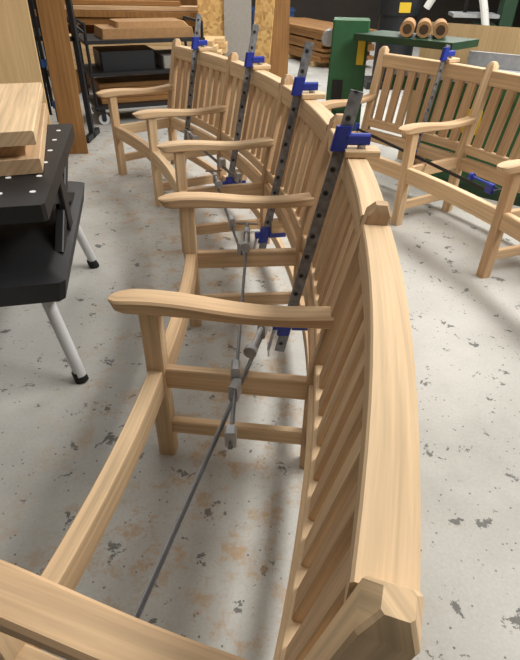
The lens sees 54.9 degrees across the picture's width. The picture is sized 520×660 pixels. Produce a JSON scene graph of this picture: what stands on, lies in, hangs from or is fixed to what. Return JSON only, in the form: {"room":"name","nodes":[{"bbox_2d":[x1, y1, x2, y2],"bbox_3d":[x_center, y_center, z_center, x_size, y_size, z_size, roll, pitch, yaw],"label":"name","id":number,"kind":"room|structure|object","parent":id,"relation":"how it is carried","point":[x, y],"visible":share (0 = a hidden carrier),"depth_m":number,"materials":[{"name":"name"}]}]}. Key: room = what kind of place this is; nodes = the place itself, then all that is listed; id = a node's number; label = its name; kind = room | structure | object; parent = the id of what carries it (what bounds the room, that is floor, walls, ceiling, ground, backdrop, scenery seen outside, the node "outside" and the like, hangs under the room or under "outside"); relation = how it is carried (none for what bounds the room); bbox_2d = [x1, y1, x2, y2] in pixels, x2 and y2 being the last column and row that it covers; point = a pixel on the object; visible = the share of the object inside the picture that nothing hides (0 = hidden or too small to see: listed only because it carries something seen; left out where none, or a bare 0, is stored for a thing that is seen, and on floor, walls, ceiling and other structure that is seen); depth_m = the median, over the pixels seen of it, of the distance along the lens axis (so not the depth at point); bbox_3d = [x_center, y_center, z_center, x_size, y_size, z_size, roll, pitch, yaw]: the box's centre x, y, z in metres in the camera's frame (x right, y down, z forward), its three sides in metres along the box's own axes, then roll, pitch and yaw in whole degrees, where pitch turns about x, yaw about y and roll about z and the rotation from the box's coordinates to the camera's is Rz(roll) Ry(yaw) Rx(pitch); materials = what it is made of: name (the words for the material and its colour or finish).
{"room":"woodworking workshop","nodes":[
{"label":"woodworking workshop","id":0,"kind":"room"},
{"bbox_2d":[0,28,519,659],"bbox_3d":[0.045,-2.872,6.556,18.000,0.100,20.000,1,36,0],"label":"floor","id":1,"kind":"structure","parent":0,"point":[221,583],"depth_m":1.92,"materials":[{"name":"concrete"}]},
{"bbox_2d":[0,0,50,124],"bbox_3d":[-2.057,-2.545,4.006,0.400,2.290,0.260,-4,36,-6],"label":"plywood sheet","id":2,"kind":"object","parent":1,"relation":"on","point":[19,60],"visible":0.36,"depth_m":4.13,"materials":[{"name":"beige wood"}]},
{"bbox_2d":[0,124,98,383],"bbox_3d":[-1.256,-0.358,2.264,0.865,0.809,1.104,-7,36,-11],"label":"workbench","id":3,"kind":"object","parent":1,"relation":"on","point":[40,213],"visible":0.77,"depth_m":1.98,"materials":[{"name":"black plastic"}]},
{"bbox_2d":[0,82,47,175],"bbox_3d":[-1.227,-0.904,2.195,0.510,0.155,1.010,-10,37,-15],"label":"planks","id":4,"kind":"object","parent":3,"relation":"on","point":[23,114],"visible":1,"depth_m":1.95,"materials":[{"name":"brown wood"}]},
{"bbox_2d":[36,0,87,153],"bbox_3d":[-1.755,-2.643,4.234,0.220,2.190,0.245,-4,36,-6],"label":"wooden board","id":5,"kind":"object","parent":1,"relation":"on","point":[52,15],"visible":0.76,"depth_m":4.41,"materials":[{"name":"brown wood"}]},
{"bbox_2d":[27,0,99,142],"bbox_3d":[-2.096,-2.825,4.644,0.770,2.000,0.400,1,36,0],"label":"rack","id":6,"kind":"object","parent":1,"relation":"on","point":[93,132],"visible":0.17,"depth_m":4.77,"materials":[{"name":"grey metal"}]},
{"bbox_2d":[34,0,197,33],"bbox_3d":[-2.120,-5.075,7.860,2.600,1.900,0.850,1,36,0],"label":"workbench","id":7,"kind":"object","parent":1,"relation":"on","point":[90,12],"visible":0.13,"depth_m":7.58,"materials":[{"name":"brown wood"}]},
{"bbox_2d":[41,34,227,93],"bbox_3d":[-1.704,-3.796,7.143,2.460,0.671,0.700,1,36,0],"label":"stack","id":8,"kind":"object","parent":1,"relation":"on","point":[220,46],"visible":0.18,"depth_m":6.78,"materials":[{"name":"beige wood"}]},
{"bbox_2d":[66,16,204,124],"bbox_3d":[-1.415,-3.019,5.755,1.436,1.036,0.720,-14,38,-19],"label":"trolley","id":9,"kind":"object","parent":1,"relation":"on","point":[119,61],"visible":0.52,"depth_m":5.50,"materials":[{"name":"black plastic"}]},
{"bbox_2d":[197,0,224,54],"bbox_3d":[-0.704,-4.869,7.272,0.420,2.285,0.298,1,36,0],"label":"sheet","id":10,"kind":"object","parent":1,"relation":"on","point":[212,11],"visible":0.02,"depth_m":7.39,"materials":[{"name":"beige wood"}]},
{"bbox_2d":[0,39,423,659],"bbox_3d":[-0.328,-0.658,2.537,1.240,0.985,4.603,-5,36,-9],"label":"garden bench","id":11,"kind":"object","parent":1,"relation":"on","point":[353,591],"visible":0.95,"depth_m":1.22,"materials":[{"name":"brown wood"}]},
{"bbox_2d":[184,13,212,160],"bbox_3d":[-0.532,-1.851,3.939,0.357,1.088,0.100,-20,41,-26],"label":"clamp","id":12,"kind":"object","parent":11,"relation":"attached to","point":[196,42],"visible":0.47,"depth_m":3.80,"materials":[{"name":"metal"}]},
{"bbox_2d":[133,326,268,618],"bbox_3d":[-0.118,0.270,1.343,0.100,0.072,1.180,9,37,12],"label":"clamp","id":13,"kind":"object","parent":11,"relation":"on","point":[250,351],"visible":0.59,"depth_m":1.28,"materials":[{"name":"metal"}]},
{"bbox_2d":[180,129,241,182],"bbox_3d":[-0.329,-1.169,3.285,0.100,0.072,1.070,-14,38,-19],"label":"clamp","id":14,"kind":"object","parent":11,"relation":"on","point":[237,176],"visible":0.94,"depth_m":3.11,"materials":[{"name":"metal"}]},
{"bbox_2d":[205,169,244,254],"bbox_3d":[-0.182,-0.661,2.636,0.100,0.072,1.041,-6,36,-9],"label":"clamp","id":15,"kind":"object","parent":11,"relation":"on","point":[218,184],"visible":0.96,"depth_m":2.46,"materials":[{"name":"metal"}]},
{"bbox_2d":[224,222,257,449],"bbox_3d":[-0.065,-0.103,1.808,0.100,0.072,1.323,1,36,0],"label":"clamp","id":16,"kind":"object","parent":11,"relation":"on","point":[230,434],"visible":0.94,"depth_m":1.49,"materials":[{"name":"metal"}]},
{"bbox_2d":[222,24,270,184],"bbox_3d":[-0.116,-1.374,3.285,0.357,1.088,0.100,-12,38,-18],"label":"clamp","id":17,"kind":"object","parent":11,"relation":"attached to","point":[250,58],"visible":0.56,"depth_m":3.17,"materials":[{"name":"metal"}]},
{"bbox_2d":[253,41,325,248],"bbox_3d":[0.131,-0.876,2.598,0.357,1.088,0.100,-6,36,-9],"label":"clamp","id":18,"kind":"object","parent":11,"relation":"attached to","point":[272,228],"visible":0.8,"depth_m":2.51,"materials":[{"name":"metal"}]},
{"bbox_2d":[267,89,380,356],"bbox_3d":[0.215,-0.330,1.874,0.357,1.048,0.100,1,36,0],"label":"clamp","id":19,"kind":"object","parent":11,"relation":"attached to","point":[345,143],"visible":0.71,"depth_m":1.73,"materials":[{"name":"metal"}]},
{"bbox_2d":[224,0,250,61],"bbox_3d":[-0.325,-4.790,7.256,0.400,2.186,0.286,1,36,0],"label":"board","id":20,"kind":"object","parent":1,"relation":"on","point":[237,13],"visible":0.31,"depth_m":7.41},
{"bbox_2d":[253,0,274,71],"bbox_3d":[0.075,-4.741,7.211,0.300,2.170,0.400,16,38,20],"label":"sheet","id":21,"kind":"object","parent":1,"relation":"on","point":[264,9],"visible":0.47,"depth_m":7.34,"materials":[{"name":"beige wood"}]},
{"bbox_2d":[251,7,295,24],"bbox_3d":[0.320,-7.628,12.494,1.060,0.700,0.840,1,36,0],"label":"crate","id":22,"kind":"object","parent":1,"relation":"on","point":[292,10],"visible":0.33,"depth_m":12.03,"materials":[{"name":"blue"}]},
{"bbox_2d":[269,0,289,77],"bbox_3d":[0.295,-4.779,7.426,0.300,1.987,0.256,1,36,0],"label":"sheet","id":23,"kind":"object","parent":1,"relation":"on","point":[278,56],"visible":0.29,"depth_m":7.61,"materials":[{"name":"brown wood"}]},
{"bbox_2d":[288,17,376,66],"bbox_3d":[1.042,-5.887,10.167,1.100,0.605,3.299,-13,38,-18],"label":"stack","id":24,"kind":"object","parent":1,"relation":"on","point":[301,30],"visible":0.3,"depth_m":9.38,"materials":[{"name":"brown wood"}]},
{"bbox_2d":[322,17,478,130],"bbox_3d":[1.074,-2.039,4.374,1.353,1.120,0.591,27,43,31],"label":"machine","id":25,"kind":"object","parent":1,"relation":"on","point":[349,37],"visible":0.7,"depth_m":4.21,"materials":[{"name":"green metal"}]},
{"bbox_2d":[400,17,447,38],"bbox_3d":[1.282,-2.362,3.905,0.354,0.109,0.361,10,37,12],"label":"tubes","id":26,"kind":"object","parent":25,"relation":"on","point":[440,27],"visible":1,"depth_m":3.77,"materials":[{"name":"brown"}]},
{"bbox_2d":[320,46,519,278],"bbox_3d":[1.324,-0.982,3.025,0.948,0.985,2.828,-15,39,-21],"label":"garden bench","id":27,"kind":"object","parent":1,"relation":"on","point":[502,218],"visible":0.88,"depth_m":3.37,"materials":[{"name":"brown wood"}]},
{"bbox_2d":[395,44,459,185],"bbox_3d":[1.224,-1.538,3.655,0.357,0.958,0.100,-22,42,-28],"label":"clamp","id":28,"kind":"object","parent":27,"relation":"attached to","point":[447,55],"visible":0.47,"depth_m":3.50,"materials":[{"name":"metal"}]},
{"bbox_2d":[354,123,501,194],"bbox_3d":[1.072,-1.219,3.441,0.100,0.072,1.616,-12,38,-18],"label":"clamp","id":29,"kind":"object","parent":27,"relation":"on","point":[489,188],"visible":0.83,"depth_m":3.13,"materials":[{"name":"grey metal"}]},
{"bbox_2d":[364,0,488,89],"bbox_3d":[2.479,-4.528,7.114,1.918,2.000,0.826,12,37,15],"label":"machine","id":30,"kind":"object","parent":1,"relation":"on","point":[392,13],"visible":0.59,"depth_m":7.10,"materials":[{"name":"grey metal"}]},
{"bbox_2d":[391,51,519,205],"bbox_3d":[2.103,-1.402,3.648,2.480,0.960,0.430,25,42,30],"label":"machine","id":31,"kind":"object","parent":1,"relation":"on","point":[507,62],"visible":0.25,"depth_m":3.83,"materials":[{"name":"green metal"}]},
{"bbox_2d":[397,22,519,158],"bbox_3d":[2.143,-1.788,4.000,1.980,1.173,0.166,24,42,28],"label":"plywood offcut","id":32,"kind":"object","parent":1,"relation":"on","point":[495,39],"visible":0.23,"depth_m":4.01,"materials":[{"name":"beige wood"}]},
{"bbox_2d":[448,0,518,26],"bbox_3d":[3.105,-4.421,6.962,0.850,2.020,0.600,7,36,8],"label":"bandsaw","id":33,"kind":"object","parent":1,"relation":"on","point":[505,15],"visible":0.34,"depth_m":6.79,"materials":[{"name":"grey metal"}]},
{"bbox_2d":[28,0,519,30],"bbox_3d":[0.165,-10.496,13.483,18.000,4.200,0.150,1,36,0],"label":"wall","id":34,"kind":"structure","parent":0,"point":[324,10],"depth_m":14.31,"materials":[{"name":"black paint"}]}
]}

